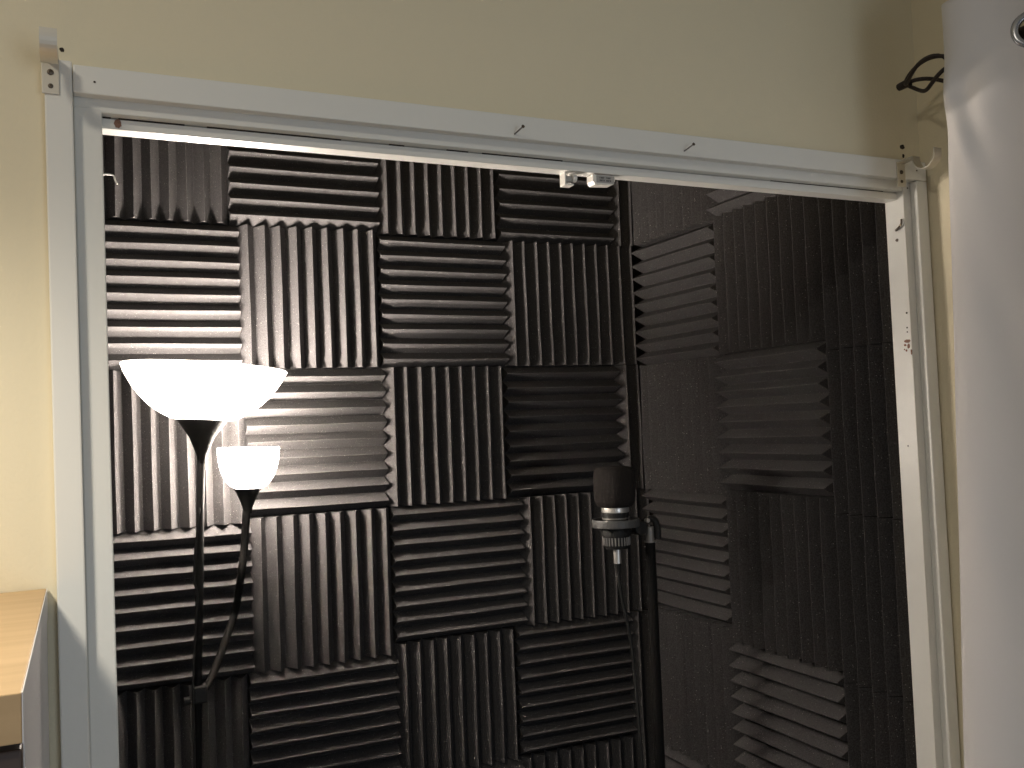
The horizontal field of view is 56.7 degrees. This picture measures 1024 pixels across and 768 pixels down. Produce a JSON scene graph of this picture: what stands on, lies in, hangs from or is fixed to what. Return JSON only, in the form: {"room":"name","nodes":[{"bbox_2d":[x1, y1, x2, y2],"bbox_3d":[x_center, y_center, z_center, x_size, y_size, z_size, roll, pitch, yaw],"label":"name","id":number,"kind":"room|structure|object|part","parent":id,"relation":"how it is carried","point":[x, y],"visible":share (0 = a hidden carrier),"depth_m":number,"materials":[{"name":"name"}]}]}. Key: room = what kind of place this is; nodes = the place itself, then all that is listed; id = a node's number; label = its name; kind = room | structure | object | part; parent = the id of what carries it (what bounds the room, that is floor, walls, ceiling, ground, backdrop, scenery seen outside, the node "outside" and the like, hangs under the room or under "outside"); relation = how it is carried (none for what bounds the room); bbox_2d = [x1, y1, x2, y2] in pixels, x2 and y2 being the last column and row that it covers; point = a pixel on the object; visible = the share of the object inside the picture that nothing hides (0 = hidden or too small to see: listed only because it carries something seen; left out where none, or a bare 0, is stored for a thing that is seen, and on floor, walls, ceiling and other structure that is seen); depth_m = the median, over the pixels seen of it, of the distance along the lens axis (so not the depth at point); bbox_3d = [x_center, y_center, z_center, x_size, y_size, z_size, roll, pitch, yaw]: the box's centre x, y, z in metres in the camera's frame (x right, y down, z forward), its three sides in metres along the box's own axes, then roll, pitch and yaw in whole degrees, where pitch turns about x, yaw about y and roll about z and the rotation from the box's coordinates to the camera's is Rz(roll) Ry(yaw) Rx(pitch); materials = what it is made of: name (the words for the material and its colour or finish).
{"room":"studio","nodes":[
{"label":"studio","id":0,"kind":"room"},
{"bbox_2d":[213,181,643,524],"bbox_3d":[-0.259,0.421,2.176,1.493,2.730,0.065,-1,-3,-24],"label":"wall","id":1,"kind":"structure","parent":0,"point":[632,248],"depth_m":2.44,"materials":[{"name":"black"}]},
{"bbox_2d":[73,124,227,225],"bbox_3d":[-0.743,-0.485,1.948,0.306,0.302,0.052,-1,-3,-24],"label":"tile","id":2,"kind":"structure","parent":1,"relation":"attached to","point":[161,181],"depth_m":1.95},
{"bbox_2d":[105,220,242,370],"bbox_3d":[-0.717,-0.181,1.941,0.309,0.305,0.052,-1,-3,-24],"label":"tile","id":3,"kind":"structure","parent":1,"relation":"attached to","point":[173,293],"depth_m":1.94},
{"bbox_2d":[109,370,245,533],"bbox_3d":[-0.698,0.132,1.929,0.305,0.320,0.052,-1,-3,-24],"label":"tile","id":4,"kind":"structure","parent":1,"relation":"attached to","point":[153,459],"depth_m":1.92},
{"bbox_2d":[117,674,249,767],"bbox_3d":[-0.678,0.750,1.900,0.301,0.291,0.052,-1,-3,-24],"label":"tile","id":5,"kind":"structure","parent":1,"relation":"attached to","point":[155,730],"depth_m":1.90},
{"bbox_2d":[113,523,254,690],"bbox_3d":[-0.682,0.449,1.918,0.304,0.311,0.052,-1,-3,-24],"label":"tile","id":6,"kind":"structure","parent":1,"relation":"attached to","point":[154,587],"depth_m":1.91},
{"bbox_2d":[226,146,379,232],"bbox_3d":[-0.456,-0.490,2.078,0.322,0.302,0.052,-1,-3,-24],"label":"tile","id":7,"kind":"structure","parent":1,"relation":"attached to","point":[270,188],"depth_m":2.06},
{"bbox_2d":[237,224,379,368],"bbox_3d":[-0.437,-0.186,2.068,0.304,0.304,0.052,-1,-3,-24],"label":"tile","id":8,"kind":"structure","parent":1,"relation":"attached to","point":[309,297],"depth_m":2.06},
{"bbox_2d":[244,369,388,516],"bbox_3d":[-0.422,0.122,2.056,0.300,0.310,0.052,-1,-3,-24],"label":"tile","id":9,"kind":"structure","parent":1,"relation":"attached to","point":[316,444],"depth_m":2.05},
{"bbox_2d":[249,507,393,673],"bbox_3d":[-0.404,0.437,2.044,0.305,0.319,0.052,-1,-3,-24],"label":"tile","id":10,"kind":"structure","parent":1,"relation":"attached to","point":[321,588],"depth_m":2.03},
{"bbox_2d":[247,652,401,767],"bbox_3d":[-0.397,0.743,2.029,0.315,0.291,0.052,-1,-3,-24],"label":"tile","id":11,"kind":"structure","parent":1,"relation":"attached to","point":[338,714],"depth_m":2.02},
{"bbox_2d":[374,159,495,241],"bbox_3d":[-0.174,-0.493,2.205,0.294,0.307,0.052,-1,-3,-24],"label":"tile","id":12,"kind":"structure","parent":1,"relation":"attached to","point":[414,199],"depth_m":2.19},
{"bbox_2d":[375,236,509,367],"bbox_3d":[-0.159,-0.189,2.194,0.304,0.299,0.052,-1,-3,-24],"label":"tile","id":13,"kind":"structure","parent":1,"relation":"attached to","point":[441,303],"depth_m":2.18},
{"bbox_2d":[381,366,506,506],"bbox_3d":[-0.149,0.116,2.179,0.295,0.308,0.052,-1,-3,-24],"label":"tile","id":14,"kind":"structure","parent":1,"relation":"attached to","point":[443,429],"depth_m":2.17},
{"bbox_2d":[394,626,517,767],"bbox_3d":[-0.120,0.720,2.155,0.291,0.297,0.052,-1,-3,-24],"label":"tile","id":15,"kind":"structure","parent":1,"relation":"attached to","point":[456,699],"depth_m":2.15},
{"bbox_2d":[387,497,527,641],"bbox_3d":[-0.121,0.420,2.173,0.314,0.300,0.052,-1,-3,-24],"label":"tile","id":16,"kind":"structure","parent":1,"relation":"attached to","point":[455,566],"depth_m":2.16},
{"bbox_2d":[466,756,524,767],"bbox_3d":[-0.108,1.020,2.142,0.291,0.303,0.052,-1,-3,-24],"label":"tile","id":17,"kind":"structure","parent":1,"relation":"attached to","point":[509,763],"depth_m":2.18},
{"bbox_2d":[493,169,613,246],"bbox_3d":[0.100,-0.497,2.330,0.307,0.310,0.052,-1,-3,-24],"label":"tile","id":18,"kind":"structure","parent":1,"relation":"attached to","point":[530,207],"depth_m":2.31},
{"bbox_2d":[500,241,612,366],"bbox_3d":[0.114,-0.193,2.318,0.294,0.296,0.052,-1,-3,-24],"label":"tile","id":19,"kind":"structure","parent":1,"relation":"attached to","point":[557,308],"depth_m":2.31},
{"bbox_2d":[502,366,623,496],"bbox_3d":[0.124,0.110,2.304,0.305,0.308,0.052,-1,-3,-24],"label":"tile","id":20,"kind":"structure","parent":1,"relation":"attached to","point":[561,425],"depth_m":2.29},
{"bbox_2d":[516,491,629,624],"bbox_3d":[0.155,0.414,2.299,0.291,0.298,0.052,-1,-3,-24],"label":"tile","id":21,"kind":"structure","parent":1,"relation":"attached to","point":[568,569],"depth_m":2.28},
{"bbox_2d":[513,611,636,754],"bbox_3d":[0.152,0.713,2.279,0.305,0.299,0.052,-1,-3,-24],"label":"tile","id":22,"kind":"structure","parent":1,"relation":"attached to","point":[573,685],"depth_m":2.27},
{"bbox_2d":[518,733,633,767],"bbox_3d":[0.165,1.015,2.267,0.307,0.303,0.052,-1,-3,-24],"label":"tile","id":23,"kind":"structure","parent":1,"relation":"attached to","point":[614,751],"depth_m":2.28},
{"bbox_2d":[606,180,632,247],"bbox_3d":[0.272,-0.500,2.408,0.068,0.310,0.052,-1,-3,-24],"label":"tile","id":24,"kind":"structure","parent":1,"relation":"attached to","point":[620,190],"depth_m":2.39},
{"bbox_2d":[608,246,636,365],"bbox_3d":[0.280,-0.196,2.393,0.068,0.296,0.052,-1,-3,-24],"label":"tile","id":25,"kind":"structure","parent":1,"relation":"attached to","point":[622,308],"depth_m":2.38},
{"bbox_2d":[614,365,643,487],"bbox_3d":[0.295,0.107,2.382,0.068,0.308,0.052,-1,-3,-24],"label":"tile","id":26,"kind":"structure","parent":1,"relation":"attached to","point":[628,378],"depth_m":2.37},
{"bbox_2d":[628,487,649,610],"bbox_3d":[0.319,0.411,2.374,0.068,0.298,0.052,-1,-3,-24],"label":"tile","id":27,"kind":"structure","parent":1,"relation":"attached to","point":[636,550],"depth_m":2.36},
{"bbox_2d":[627,608,652,734],"bbox_3d":[0.323,0.710,2.357,0.068,0.299,0.052,-1,-3,-24],"label":"tile","id":28,"kind":"structure","parent":1,"relation":"attached to","point":[639,626],"depth_m":2.35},
{"bbox_2d":[631,730,654,767],"bbox_3d":[0.336,1.012,2.345,0.068,0.303,0.052,-1,-3,-24],"label":"tile","id":29,"kind":"structure","parent":1,"relation":"attached to","point":[648,738],"depth_m":2.34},
{"bbox_2d":[0,0,919,767],"bbox_3d":[-0.629,0.383,0.957,3.012,2.730,0.041,-1,-3,-24],"label":"wall","id":30,"kind":"structure","parent":0,"point":[823,75],"depth_m":1.22,"materials":[{"name":"yellow paint"}]},
{"bbox_2d":[39,26,59,94],"bbox_3d":[-0.482,-0.335,0.989,0.017,0.043,0.075,-1,-3,-24],"label":"rod bracket","id":31,"kind":"object","parent":30,"relation":"attached to","point":[48,48],"visible":1,"depth_m":0.97,"materials":[{"name":"silver metal"}]},
{"bbox_3d":[-0.496,-0.332,1.022,0.017,0.040,0.002,-1,-3,-24],"label":"mounting plate","id":32,"kind":"part","parent":31,"relation":"part of","materials":[{"name":"silver metal"}]},
{"bbox_2d":[44,60,89,767],"bbox_3d":[-0.447,0.695,0.991,0.041,2.096,0.015,-1,-3,-24],"label":"trim","id":33,"kind":"structure","parent":30,"relation":"attached to","point":[59,127],"depth_m":1.01,"materials":[{"name":"white paint"}]},
{"bbox_2d":[73,106,118,767],"bbox_3d":[-0.432,0.718,1.026,0.040,2.052,0.040,-1,-3,-24],"label":"trim","id":34,"kind":"structure","parent":30,"relation":"attached to","point":[87,121],"depth_m":1.03,"materials":[{"name":"white paint"}]},
{"bbox_2d":[103,173,117,184],"bbox_3d":[-0.465,-0.239,1.099,0.005,0.008,0.036,-3,-3,6],"label":"hook","id":35,"kind":"object","parent":30,"relation":"attached to","point":[103,173],"visible":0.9,"depth_m":1.10,"materials":[{"name":"white plastic"}]},
{"bbox_2d":[73,95,901,192],"bbox_3d":[0.070,-0.325,1.318,1.232,0.041,0.039,-1,-3,-24],"label":"trim","id":36,"kind":"structure","parent":30,"relation":"attached to","point":[114,109],"depth_m":1.23,"materials":[{"name":"white paint"}]},
{"bbox_2d":[73,64,925,181],"bbox_3d":[0.098,-0.340,1.301,1.270,0.038,0.016,-1,-3,-24],"label":"trim","id":37,"kind":"structure","parent":30,"relation":"attached to","point":[88,81],"depth_m":1.21,"materials":[{"name":"white paint"}]},
{"bbox_2d":[102,117,896,202],"bbox_3d":[0.081,-0.301,1.328,1.204,0.019,0.026,-1,-3,-24],"label":"trim","id":38,"kind":"structure","parent":30,"relation":"attached to","point":[120,126],"depth_m":1.25,"materials":[{"name":"white paint"}]},
{"bbox_2d":[560,172,576,187],"bbox_3d":[0.080,-0.286,1.331,0.021,0.020,0.015,-1,-3,-24],"label":"guide","id":39,"kind":"object","parent":30,"relation":"attached to","point":[565,181],"visible":1,"depth_m":1.33,"materials":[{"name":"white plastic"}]},
{"bbox_2d":[896,147,941,186],"bbox_3d":[0.642,-0.341,1.498,0.017,0.043,0.075,-1,-3,-24],"label":"rod bracket","id":40,"kind":"object","parent":30,"relation":"attached to","point":[937,152],"visible":1,"depth_m":1.50,"materials":[{"name":"silver metal"}]},
{"bbox_3d":[0.627,-0.338,1.531,0.017,0.040,0.002,-1,-3,-24],"label":"mounting plate","id":41,"kind":"part","parent":40,"relation":"part of","materials":[{"name":"silver metal"}]},
{"bbox_2d":[910,181,960,767],"bbox_3d":[0.706,0.694,1.513,0.023,2.053,0.015,-1,-3,-24],"label":"trim","id":42,"kind":"structure","parent":30,"relation":"attached to","point":[918,189],"depth_m":1.53,"materials":[{"name":"white paint"}]},
{"bbox_2d":[587,174,614,187],"bbox_3d":[0.126,-0.288,1.348,0.036,0.016,0.020,-1,-3,-24],"label":"door catch","id":43,"kind":"structure","parent":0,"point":[595,180],"depth_m":1.34,"materials":[{"name":"white plastic"}]},
{"bbox_3d":[0.132,-0.289,1.341,0.028,0.010,0.001,-1,-3,-24],"label":"plate","id":44,"kind":"part","parent":43,"relation":"part of","materials":[{"name":"grey"}]},
{"bbox_2d":[631,0,1023,767],"bbox_3d":[0.980,0.326,1.091,0.131,2.730,2.950,-1,-3,-24],"label":"wall","id":45,"kind":"structure","parent":0,"point":[927,27],"depth_m":1.54,"materials":[{"name":"yellow paint"}]},
{"bbox_2d":[631,181,718,246],"bbox_3d":[0.377,-0.504,2.238,0.052,0.305,0.317,-1,-3,-24],"label":"tile","id":46,"kind":"structure","parent":45,"relation":"attached to","point":[661,212],"depth_m":2.23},
{"bbox_2d":[631,223,728,364],"bbox_3d":[0.389,-0.202,2.224,0.052,0.297,0.319,-1,-3,-24],"label":"tile","id":47,"kind":"structure","parent":45,"relation":"attached to","point":[678,279],"depth_m":2.21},
{"bbox_2d":[653,746,708,767],"bbox_3d":[0.436,1.010,2.172,0.052,0.303,0.318,-1,-3,-24],"label":"tile","id":48,"kind":"structure","parent":45,"relation":"attached to","point":[673,759],"depth_m":2.24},
{"bbox_2d":[642,489,731,623],"bbox_3d":[0.412,0.391,2.199,0.052,0.282,0.318,-1,-3,-24],"label":"tile","id":49,"kind":"structure","parent":45,"relation":"attached to","point":[692,550],"depth_m":2.17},
{"bbox_2d":[640,356,735,494],"bbox_3d":[0.400,0.098,2.212,0.052,0.303,0.317,-1,-3,-24],"label":"tile","id":50,"kind":"structure","parent":45,"relation":"attached to","point":[682,447],"depth_m":2.17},
{"bbox_2d":[658,604,745,767],"bbox_3d":[0.424,0.696,2.186,0.052,0.325,0.318,-1,-3,-24],"label":"tile","id":51,"kind":"structure","parent":45,"relation":"attached to","point":[696,672],"depth_m":2.15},
{"bbox_2d":[706,189,776,215],"bbox_3d":[0.506,-0.526,1.952,0.052,0.307,0.308,-1,-3,-24],"label":"tile","id":52,"kind":"structure","parent":45,"relation":"attached to","point":[728,200],"depth_m":2.02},
{"bbox_2d":[713,194,825,353],"bbox_3d":[0.521,-0.223,1.933,0.052,0.298,0.316,-1,-3,-24],"label":"tile","id":53,"kind":"structure","parent":45,"relation":"attached to","point":[768,260],"depth_m":1.90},
{"bbox_2d":[714,341,833,495],"bbox_3d":[0.531,0.073,1.923,0.052,0.293,0.316,-1,-3,-24],"label":"tile","id":54,"kind":"structure","parent":45,"relation":"attached to","point":[777,406],"depth_m":1.90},
{"bbox_2d":[726,490,842,671],"bbox_3d":[0.545,0.381,1.907,0.052,0.320,0.320,-1,-3,-24],"label":"tile","id":55,"kind":"structure","parent":45,"relation":"attached to","point":[784,573],"depth_m":1.87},
{"bbox_2d":[728,642,848,767],"bbox_3d":[0.557,0.692,1.892,0.052,0.301,0.321,-1,-3,-24],"label":"tile","id":56,"kind":"structure","parent":45,"relation":"attached to","point":[793,711],"depth_m":1.89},
{"bbox_2d":[818,198,892,349],"bbox_3d":[0.624,-0.226,1.706,0.052,0.316,0.169,-1,-3,-24],"label":"tile","id":57,"kind":"structure","parent":45,"relation":"attached to","point":[853,234],"depth_m":1.70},
{"bbox_2d":[826,343,902,518],"bbox_3d":[0.636,0.083,1.693,0.052,0.300,0.169,-1,-3,-24],"label":"tile","id":58,"kind":"structure","parent":45,"relation":"attached to","point":[861,379],"depth_m":1.68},
{"bbox_2d":[835,513,912,701],"bbox_3d":[0.648,0.386,1.679,0.052,0.305,0.169,-1,-3,-24],"label":"tile","id":59,"kind":"structure","parent":45,"relation":"attached to","point":[874,618],"depth_m":1.67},
{"bbox_2d":[844,683,916,767],"bbox_3d":[0.660,0.691,1.666,0.052,0.304,0.169,-1,-3,-24],"label":"tile","id":60,"kind":"structure","parent":45,"relation":"attached to","point":[880,727],"depth_m":1.66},
{"bbox_2d":[885,182,943,767],"bbox_3d":[0.681,0.683,1.533,0.024,2.078,0.040,-1,-3,-24],"label":"trim","id":61,"kind":"structure","parent":45,"relation":"attached to","point":[916,525],"depth_m":1.55,"materials":[{"name":"white paint"}]},
{"bbox_2d":[896,26,1023,92],"bbox_3d":[0.936,-0.509,0.848,0.120,0.058,1.451,-1,-3,-24],"label":"curtain rod","id":62,"kind":"object","parent":45,"relation":"attached to","point":[907,83],"visible":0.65,"depth_m":1.44,"materials":[{"name":"brown metal"}]},
{"bbox_2d":[941,0,1023,767],"bbox_3d":[0.889,0.533,0.924,0.123,2.208,1.081,-1,-3,-24],"label":"curtain","id":63,"kind":"object","parent":62,"relation":"hanging from","point":[983,83],"visible":1,"depth_m":1.31,"materials":[{"name":"white fabric"}]},
{"bbox_3d":[-0.326,1.741,0.445,3.093,0.050,3.010,-1,-3,-24],"label":"floor","id":64,"kind":"structure","parent":0,"visible":0},
{"bbox_2d":[0,589,49,767],"bbox_3d":[-0.626,0.971,0.638,0.574,1.528,0.472,-1,-3,-24],"label":"cabinet","id":65,"kind":"object","parent":64,"relation":"on","point":[24,706],"visible":1,"depth_m":0.73,"materials":[{"name":"brown wood"}]},
{"bbox_3d":[-0.559,0.472,0.470,0.571,0.480,0.018,-1,-3,-24],"label":"door","id":66,"kind":"part","parent":65,"relation":"part of","materials":[{"name":"brown wood"}]},
{"bbox_3d":[-0.381,0.983,0.769,0.018,1.496,0.434,-1,-3,-24],"label":"panel","id":67,"kind":"part","parent":65,"relation":"part of","materials":[{"name":"white laminate"}]},
{"bbox_2d":[119,359,286,767],"bbox_3d":[-0.558,0.868,1.707,0.356,1.821,0.302,-1,-3,-24],"label":"floor lamp","id":68,"kind":"object","parent":64,"relation":"on","point":[202,396],"visible":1,"depth_m":1.71,"materials":[{"name":"black metal"}]},
{"bbox_3d":[-0.586,0.572,1.713,0.013,0.015,0.016,-1,-3,-24],"label":"clamp knob","id":69,"kind":"part","parent":68,"relation":"part of","materials":[{"name":"black plastic"}]},
{"bbox_3d":[-0.602,0.997,1.603,0.025,1.550,0.233,-4,-3,28],"label":"power cord","id":70,"kind":"part","parent":68,"relation":"part of","materials":[{"name":"black plastic"}]},
{"bbox_3d":[-0.569,0.019,1.755,0.296,0.099,0.296,4,-5,-24],"label":"lamp shade","id":71,"kind":"part","parent":68,"relation":"part of","materials":[{"name":"white plastic"}]},
{"bbox_3d":[-0.541,0.406,1.802,0.059,0.327,0.161,-3,-3,9],"label":"reading arm","id":72,"kind":"part","parent":68,"relation":"part of","materials":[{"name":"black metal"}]},
{"bbox_2d":[592,515,664,767],"bbox_3d":[0.348,1.007,1.875,0.514,1.485,0.478,-1,-3,-24],"label":"microphone stand","id":73,"kind":"object","parent":64,"relation":"on","point":[637,527],"visible":0.98,"depth_m":1.93,"materials":[{"name":"black metal"}]},
{"bbox_2d":[593,466,634,549],"bbox_3d":[0.208,0.249,1.917,0.084,0.165,0.084,-1,-3,-24],"label":"microphone","id":74,"kind":"object","parent":73,"relation":"attached to","point":[614,486],"visible":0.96,"depth_m":1.89,"materials":[{"name":"black plastic"}]},
{"bbox_2d":[613,550,643,767],"bbox_3d":[0.124,1.050,1.744,0.415,1.440,0.171,-1,-3,-24],"label":"microphone cable","id":75,"kind":"object","parent":74,"relation":"hanging from","point":[616,553],"visible":0.99,"depth_m":1.91,"materials":[{"name":"black plastic"}]},
{"bbox_3d":[0.258,0.293,1.937,0.029,0.029,0.026,-1,-3,-24],"label":"swivel knob","id":76,"kind":"part","parent":73,"relation":"part of","materials":[{"name":"black plastic"}]}
]}

